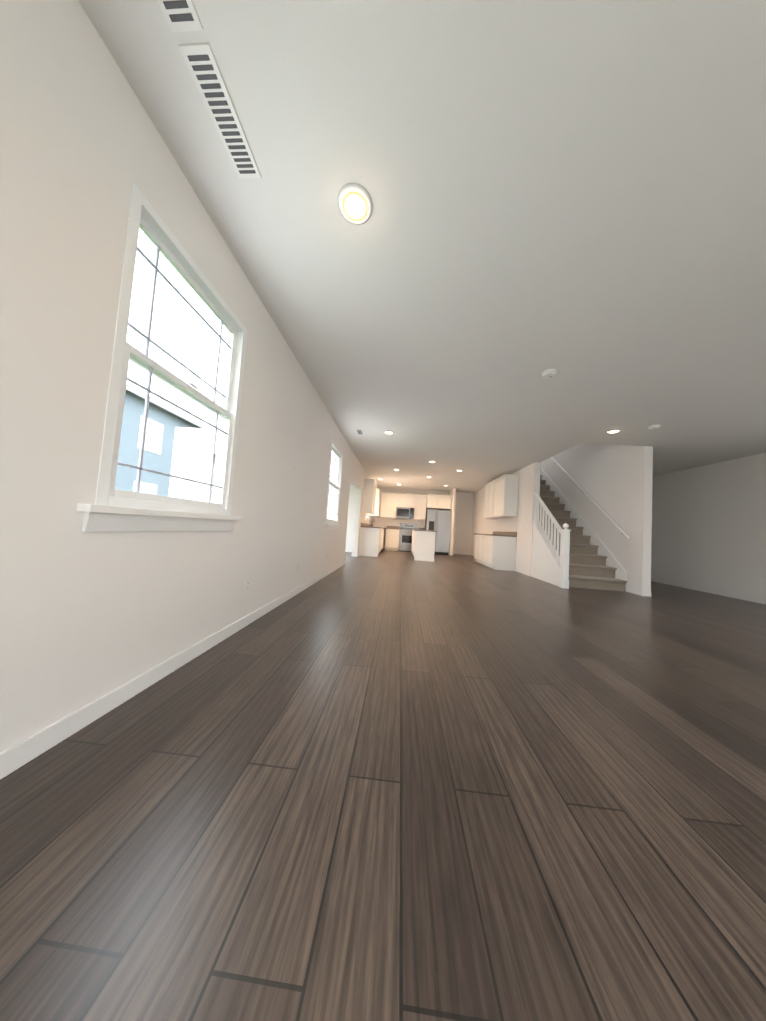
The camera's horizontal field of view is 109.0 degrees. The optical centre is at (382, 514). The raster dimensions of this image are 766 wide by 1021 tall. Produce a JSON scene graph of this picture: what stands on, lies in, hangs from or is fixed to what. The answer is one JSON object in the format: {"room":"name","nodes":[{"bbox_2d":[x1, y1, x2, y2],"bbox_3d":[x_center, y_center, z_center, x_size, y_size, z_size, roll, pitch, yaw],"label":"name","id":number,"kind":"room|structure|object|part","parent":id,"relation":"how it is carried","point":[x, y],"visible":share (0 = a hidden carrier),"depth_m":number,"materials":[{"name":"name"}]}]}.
{"room":"empty living room","nodes":[
{"label":"empty living room","id":0,"kind":"room"},
{"bbox_2d":[168,433,181,496],"bbox_3d":[-4.387,-0.343,7.822,0.150,2.660,3.980,4,-3,4],"label":"wall","id":1,"kind":"structure","parent":0,"point":[173,467],"depth_m":5.87,"materials":[{"name":"paint"}]},
{"bbox_2d":[0,0,372,752],"bbox_3d":[-0.969,-0.263,4.975,0.150,2.660,14.250,4,-3,4],"label":"wall","id":2,"kind":"structure","parent":0,"point":[86,618],"depth_m":1.06,"materials":[{"name":"paint"}]},
{"bbox_2d":[77,182,246,531],"bbox_3d":[-1.108,-0.660,1.578,0.130,1.505,1.000,4,-3,4],"label":"living room window","id":3,"kind":"structure","parent":2,"relation":"in","point":[112,509],"depth_m":1.39,"materials":[{"name":"plastic"}]},
{"bbox_2d":[0,553,358,779],"bbox_3d":[-1.161,0.923,3.118,0.162,0.085,10.652,4,-3,4],"label":"baseboard","id":4,"kind":"structure","parent":2,"relation":"attached to","point":[13,758],"depth_m":1.23,"materials":[{"name":"white wood"}]},
{"bbox_2d":[244,578,250,593],"bbox_3d":[-1.123,0.585,2.264,0.008,0.116,0.072,4,-3,4],"label":"electrical outlet","id":5,"kind":"object","parent":2,"relation":"attached to","point":[247,586],"visible":1,"depth_m":2.26,"materials":[{"name":"white plastic"}]},
{"bbox_2d":[324,441,342,529],"bbox_3d":[-0.889,-0.475,4.996,0.130,1.505,1.040,4,-3,4],"label":"living room window","id":6,"kind":"structure","parent":2,"relation":"in","point":[329,524],"depth_m":5.14,"materials":[{"name":"plastic"}]},
{"bbox_2d":[363,524,370,527],"bbox_3d":[-0.571,0.383,10.171,0.019,0.100,3.467,4,-3,4],"label":"backsplash","id":7,"kind":"structure","parent":2,"relation":"attached to","point":[364,525],"depth_m":8.70,"materials":[{"name":"beige tile"}]},
{"bbox_2d":[362,479,373,514],"bbox_3d":[-0.451,-0.596,8.840,0.316,1.055,0.482,4,-3,4],"label":"upper cabinet","id":8,"kind":"object","parent":2,"relation":"attached to","point":[368,493],"depth_m":8.60,"materials":[{"name":"white wood"}]},
{"bbox_2d":[374,483,377,498],"bbox_3d":[-0.428,-0.576,9.206,0.316,1.055,0.483,4,-3,4],"label":"upper cabinet","id":9,"kind":"object","parent":2,"relation":"attached to","point":[375,490],"depth_m":9.35,"materials":[{"name":"white wood"}]},
{"bbox_2d":[374,491,381,514],"bbox_3d":[-0.312,-0.479,11.008,0.316,1.055,0.696,4,-3,4],"label":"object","id":10,"kind":"object","parent":2,"relation":"attached to","point":[377,503],"depth_m":10.66,"materials":[{"name":"white"}]},
{"bbox_2d":[374,507,381,516],"bbox_3d":[-0.275,-0.448,11.588,0.316,1.055,0.696,4,-3,4],"label":"upper cabinet","id":11,"kind":"object","parent":2,"relation":"attached to","point":[379,508],"depth_m":11.51,"materials":[{"name":"white wood"}]},
{"bbox_2d":[175,433,335,519],"bbox_3d":[-2.701,-0.334,5.807,3.420,2.660,0.180,4,-3,4],"label":"wall","id":12,"kind":"structure","parent":0,"point":[194,449],"depth_m":5.84,"materials":[{"name":"paint"}]},
{"bbox_2d":[345,483,355,549],"bbox_3d":[-2.458,-0.129,9.599,3.420,2.660,0.170,4,-3,4],"label":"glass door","id":13,"kind":"structure","parent":0,"point":[352,494],"depth_m":9.43,"materials":[{"name":"paint"}]},
{"bbox_2d":[0,549,765,1020],"bbox_3d":[1.032,1.239,4.740,11.550,0.100,14.600,4,-3,4],"label":"floor","id":14,"kind":"structure","parent":0,"point":[392,785],"depth_m":0.83,"materials":[{"name":"brown wood"}]},
{"bbox_2d":[359,528,382,555],"bbox_3d":[-0.403,0.856,8.776,0.597,0.880,0.719,4,-3,4],"label":"base cabinet","id":15,"kind":"object","parent":14,"relation":"on","point":[372,540],"depth_m":8.42,"materials":[{"name":"white laminate"}]},
{"bbox_2d":[379,540,382,551],"bbox_3d":[-0.364,0.889,9.398,0.597,0.880,0.758,4,-3,4],"label":"base cabinet","id":16,"kind":"object","parent":14,"relation":"on","point":[380,541],"depth_m":9.40,"materials":[{"name":"white laminate"}]},
{"bbox_2d":[385,530,398,549],"bbox_3d":[0.387,1.043,11.512,0.554,0.880,0.596,4,-3,4],"label":"base cabinet","id":17,"kind":"object","parent":14,"relation":"on","point":[392,539],"depth_m":11.23,"materials":[{"name":"laminate"}]},
{"bbox_2d":[398,523,417,551],"bbox_3d":[1.054,0.939,11.421,0.762,1.165,0.702,4,-3,4],"label":"range","id":18,"kind":"object","parent":14,"relation":"on","point":[405,537],"visible":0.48,"depth_m":11.14,"materials":[{"name":"silver metal"}]},
{"bbox_2d":[411,529,434,560],"bbox_3d":[1.303,0.982,9.084,0.613,0.880,1.928,4,-3,4],"label":"kitchen island","id":19,"kind":"object","parent":14,"relation":"on","point":[423,546],"depth_m":8.13,"materials":[{"name":"white wood"}]},
{"bbox_2d":[419,530,436,532],"bbox_3d":[1.332,0.523,9.110,0.664,0.040,1.990,4,-3,4],"label":"island countertop","id":20,"kind":"structure","parent":19,"relation":"on","point":[420,531],"depth_m":8.13,"materials":[{"name":"grey stone"}]},
{"bbox_2d":[425,509,450,554],"bbox_3d":[2.228,0.696,11.299,0.937,1.790,0.819,4,-3,4],"label":"refrigerator","id":21,"kind":"object","parent":14,"relation":"on","point":[438,521],"visible":0.79,"depth_m":10.95,"materials":[{"name":"silver metal"}]},
{"bbox_2d":[474,535,477,561],"bbox_3d":[3.264,1.088,8.664,0.597,0.880,0.512,4,-3,4],"label":"base cabinet","id":22,"kind":"object","parent":14,"relation":"on","point":[476,536],"depth_m":8.76,"materials":[{"name":"laminate"}]},
{"bbox_2d":[478,535,481,563],"bbox_3d":[3.238,1.065,8.248,0.596,0.880,0.551,4,-3,4],"label":"base cabinet","id":23,"kind":"object","parent":14,"relation":"on","point":[479,536],"depth_m":8.33,"materials":[{"name":"laminate"}]},
{"bbox_2d":[482,535,515,570],"bbox_3d":[3.197,1.031,7.618,0.597,0.880,0.949,4,-3,4],"label":"base cabinet","id":24,"kind":"object","parent":14,"relation":"on","point":[495,550],"depth_m":7.16,"materials":[{"name":"laminate"}]},
{"bbox_2d":[531,457,629,591],"bbox_3d":[4.184,-0.572,7.174,1.255,4.160,4.222,4,-3,4],"label":"staircase","id":25,"kind":"structure","parent":14,"relation":"on","point":[569,549],"depth_m":5.70,"materials":[{"name":"white wood"}]},
{"bbox_3d":[3.473,0.411,5.692,0.157,1.960,1.282,4,-3,4],"label":"balustrade railing","id":26,"kind":"part","parent":25,"relation":"part of","materials":[{"name":"white wood"}]},
{"bbox_3d":[4.795,-1.033,7.056,0.079,3.174,3.877,4,-3,4],"label":"wall handrail","id":27,"kind":"part","parent":25,"relation":"part of","materials":[{"name":"white wood"}]},
{"bbox_2d":[78,0,765,492],"bbox_3d":[1.183,-1.526,4.830,11.500,0.120,14.400,4,-3,4],"label":"ceiling","id":28,"kind":"structure","parent":0,"point":[572,192],"depth_m":1.49,"materials":[{"name":"paint"}]},
{"bbox_2d":[157,0,202,31],"bbox_3d":[-0.730,-1.786,0.792,0.120,0.009,0.420,4,-3,4],"label":"ceiling vent","id":29,"kind":"object","parent":28,"relation":"in","point":[181,15],"visible":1,"depth_m":0.97,"materials":[{"name":"white plastic"}]},
{"bbox_2d":[179,43,260,178],"bbox_3d":[-0.702,-1.762,1.225,0.120,0.009,0.390,4,-3,4],"label":"ceiling vent","id":30,"kind":"object","parent":28,"relation":"in","point":[201,63],"visible":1,"depth_m":1.18,"materials":[{"name":"white plastic"}]},
{"bbox_2d":[337,183,372,224],"bbox_3d":[-0.154,-1.711,1.514,0.196,0.012,0.196,4,-3,4],"label":"recessed light","id":31,"kind":"object","parent":28,"relation":"in","point":[355,204],"visible":1,"depth_m":1.50,"materials":[{"name":"white plastic"}]},
{"bbox_2d":[356,429,363,434],"bbox_3d":[-0.433,-1.551,5.115,0.120,0.009,0.260,4,-3,4],"label":"ceiling vent","id":32,"kind":"object","parent":28,"relation":"in","point":[359,431],"visible":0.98,"depth_m":5.09,"materials":[{"name":"white plastic"}]},
{"bbox_2d":[384,430,393,433],"bbox_3d":[0.112,-1.518,5.038,0.196,0.012,0.196,4,-3,4],"label":"recessed light","id":33,"kind":"object","parent":28,"relation":"in","point":[388,432],"visible":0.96,"depth_m":5.01,"materials":[{"name":"white plastic"}]},
{"bbox_2d":[541,369,556,378],"bbox_3d":[1.776,-1.501,2.924,0.144,0.042,0.144,4,-3,4],"label":"smoke detector","id":34,"kind":"object","parent":28,"relation":"attached to","point":[548,374],"visible":1,"depth_m":2.89,"materials":[{"name":"white plastic"}]},
{"bbox_2d":[606,429,621,433],"bbox_3d":[3.657,-1.323,4.329,0.196,0.012,0.196,4,-3,4],"label":"recessed light","id":35,"kind":"object","parent":28,"relation":"in","point":[611,431],"visible":0.94,"depth_m":4.31,"materials":[{"name":"white plastic"}]},
{"bbox_2d":[647,425,660,429],"bbox_3d":[4.040,-1.297,4.073,0.144,0.042,0.144,4,-3,4],"label":"smoke detector","id":36,"kind":"object","parent":28,"relation":"attached to","point":[654,427],"visible":1,"depth_m":4.04,"materials":[{"name":"white plastic"}]},
{"bbox_2d":[372,487,473,552],"bbox_3d":[3.340,0.353,11.740,7.900,2.660,0.150,4,-3,4],"label":"wall","id":37,"kind":"structure","parent":0,"point":[463,522],"depth_m":11.70,"materials":[{"name":"paint"}]},
{"bbox_2d":[378,492,389,517],"bbox_3d":[0.086,-0.416,11.750,0.423,1.055,0.317,4,-3,4],"label":"upper cabinet","id":38,"kind":"object","parent":37,"relation":"attached to","point":[385,496],"depth_m":11.59,"materials":[{"name":"white wood"}]},
{"bbox_2d":[390,493,397,517],"bbox_3d":[0.407,-0.396,11.729,0.450,1.055,0.317,4,-3,4],"label":"upper cabinet","id":39,"kind":"object","parent":37,"relation":"attached to","point":[393,496],"depth_m":11.58,"materials":[{"name":"white wood"}]},
{"bbox_2d":[389,526,399,529],"bbox_3d":[0.438,0.530,11.826,0.557,0.100,0.019,4,-3,4],"label":"backsplash","id":40,"kind":"structure","parent":37,"relation":"attached to","point":[390,527],"depth_m":11.80,"materials":[{"name":"beige tile"}]},
{"bbox_2d":[394,493,405,506],"bbox_3d":[0.805,-0.607,11.715,0.436,0.585,0.317,4,-3,4],"label":"upper cabinet","id":41,"kind":"object","parent":37,"relation":"attached to","point":[401,498],"depth_m":11.56,"materials":[{"name":"white wood"}]},
{"bbox_2d":[396,507,413,518],"bbox_3d":[0.928,-0.077,11.619,0.750,0.451,0.434,4,-3,4],"label":"microwave","id":42,"kind":"object","parent":41,"relation":"attached to","point":[404,512],"visible":1,"depth_m":11.45,"materials":[{"name":"silver metal"}]},
{"bbox_2d":[406,495,413,506],"bbox_3d":[1.125,-0.587,11.693,0.436,0.585,0.317,4,-3,4],"label":"upper cabinet","id":43,"kind":"object","parent":37,"relation":"attached to","point":[409,498],"depth_m":11.54,"materials":[{"name":"white wood"}]},
{"bbox_2d":[414,495,425,518],"bbox_3d":[1.549,-0.326,11.652,0.564,1.055,0.317,4,-3,4],"label":"upper cabinet","id":44,"kind":"object","parent":37,"relation":"attached to","point":[419,500],"depth_m":11.50,"materials":[{"name":"white wood"}]},
{"bbox_2d":[426,495,441,509],"bbox_3d":[2.103,-0.540,11.478,0.532,0.575,0.616,4,-3,4],"label":"upper cabinet","id":45,"kind":"object","parent":37,"relation":"attached to","point":[434,502],"depth_m":11.18,"materials":[{"name":"white wood"}]},
{"bbox_2d":[442,495,449,509],"bbox_3d":[2.519,-0.514,11.450,0.532,0.575,0.616,4,-3,4],"label":"upper cabinet","id":46,"kind":"object","parent":37,"relation":"attached to","point":[445,498],"depth_m":11.14,"materials":[{"name":"white wood"}]},
{"bbox_2d":[453,552,470,554],"bbox_3d":[3.252,1.632,11.595,0.900,0.085,0.015,4,-3,4],"label":"baseboard","id":47,"kind":"structure","parent":37,"relation":"attached to","point":[462,553],"depth_m":11.58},
{"bbox_2d":[448,488,455,554],"bbox_3d":[2.799,0.294,11.261,0.120,2.660,0.880,4,-3,4],"label":"wall","id":48,"kind":"structure","parent":0,"point":[452,492],"depth_m":10.85,"materials":[{"name":"paint"}]},
{"bbox_2d":[471,462,540,576],"bbox_3d":[3.819,-1.374,9.068,0.140,5.900,5.300,4,-3,4],"label":"wall","id":49,"kind":"structure","parent":0,"point":[521,524],"depth_m":6.91,"materials":[{"name":"paint"}]},
{"bbox_2d":[483,486,486,517],"bbox_3d":[3.483,-0.432,8.737,0.356,1.104,0.502,4,-3,4],"label":"upper cabinet","id":50,"kind":"object","parent":49,"relation":"attached to","point":[485,490],"depth_m":8.85,"materials":[{"name":"white wood"}]},
{"bbox_2d":[487,482,490,517],"bbox_3d":[3.456,-0.454,8.321,0.356,1.104,0.561,4,-3,4],"label":"upper cabinet","id":51,"kind":"object","parent":49,"relation":"attached to","point":[488,484],"depth_m":8.49,"materials":[{"name":"white wood"}]},
{"bbox_2d":[491,474,518,517],"bbox_3d":[3.415,-0.489,7.686,0.356,1.104,0.949,4,-3,4],"label":"upper cabinet","id":52,"kind":"object","parent":49,"relation":"attached to","point":[500,497],"depth_m":7.24,"materials":[{"name":"white wood"}]},
{"bbox_2d":[494,531,516,534],"bbox_3d":[3.546,0.543,8.039,0.019,0.100,1.820,4,-3,4],"label":"backsplash","id":53,"kind":"structure","parent":49,"relation":"attached to","point":[495,532],"depth_m":7.79,"materials":[{"name":"beige tile"}]},
{"bbox_2d":[541,444,652,596],"bbox_3d":[5.008,-1.337,8.273,0.140,5.900,6.730,4,-3,4],"label":"wall","id":54,"kind":"structure","parent":0,"point":[614,482],"depth_m":5.46,"materials":[{"name":"paint"}]},
{"bbox_2d":[651,453,765,604],"bbox_3d":[6.626,0.107,2.522,0.150,2.660,10.370,4,-3,4],"label":"wall","id":55,"kind":"structure","parent":0,"point":[708,528],"depth_m":5.56,"materials":[{"name":"paint"}]},
{"label":"outside","id":56,"kind":"structure","parent":0,"visible":0},
{"bbox_3d":[-37.921,1.374,53.086,200.000,0.100,220.000,4,-3,4],"label":"ground","id":57,"kind":"structure","parent":56,"visible":0},
{"bbox_2d":[115,385,214,501],"bbox_3d":[-14.632,-3.230,14.464,9.700,8.250,9.200,4,-3,4],"label":"house","id":58,"kind":"structure","parent":57,"relation":"on","point":[151,455],"depth_m":12.03,"materials":[{"name":"blue"}]}
]}

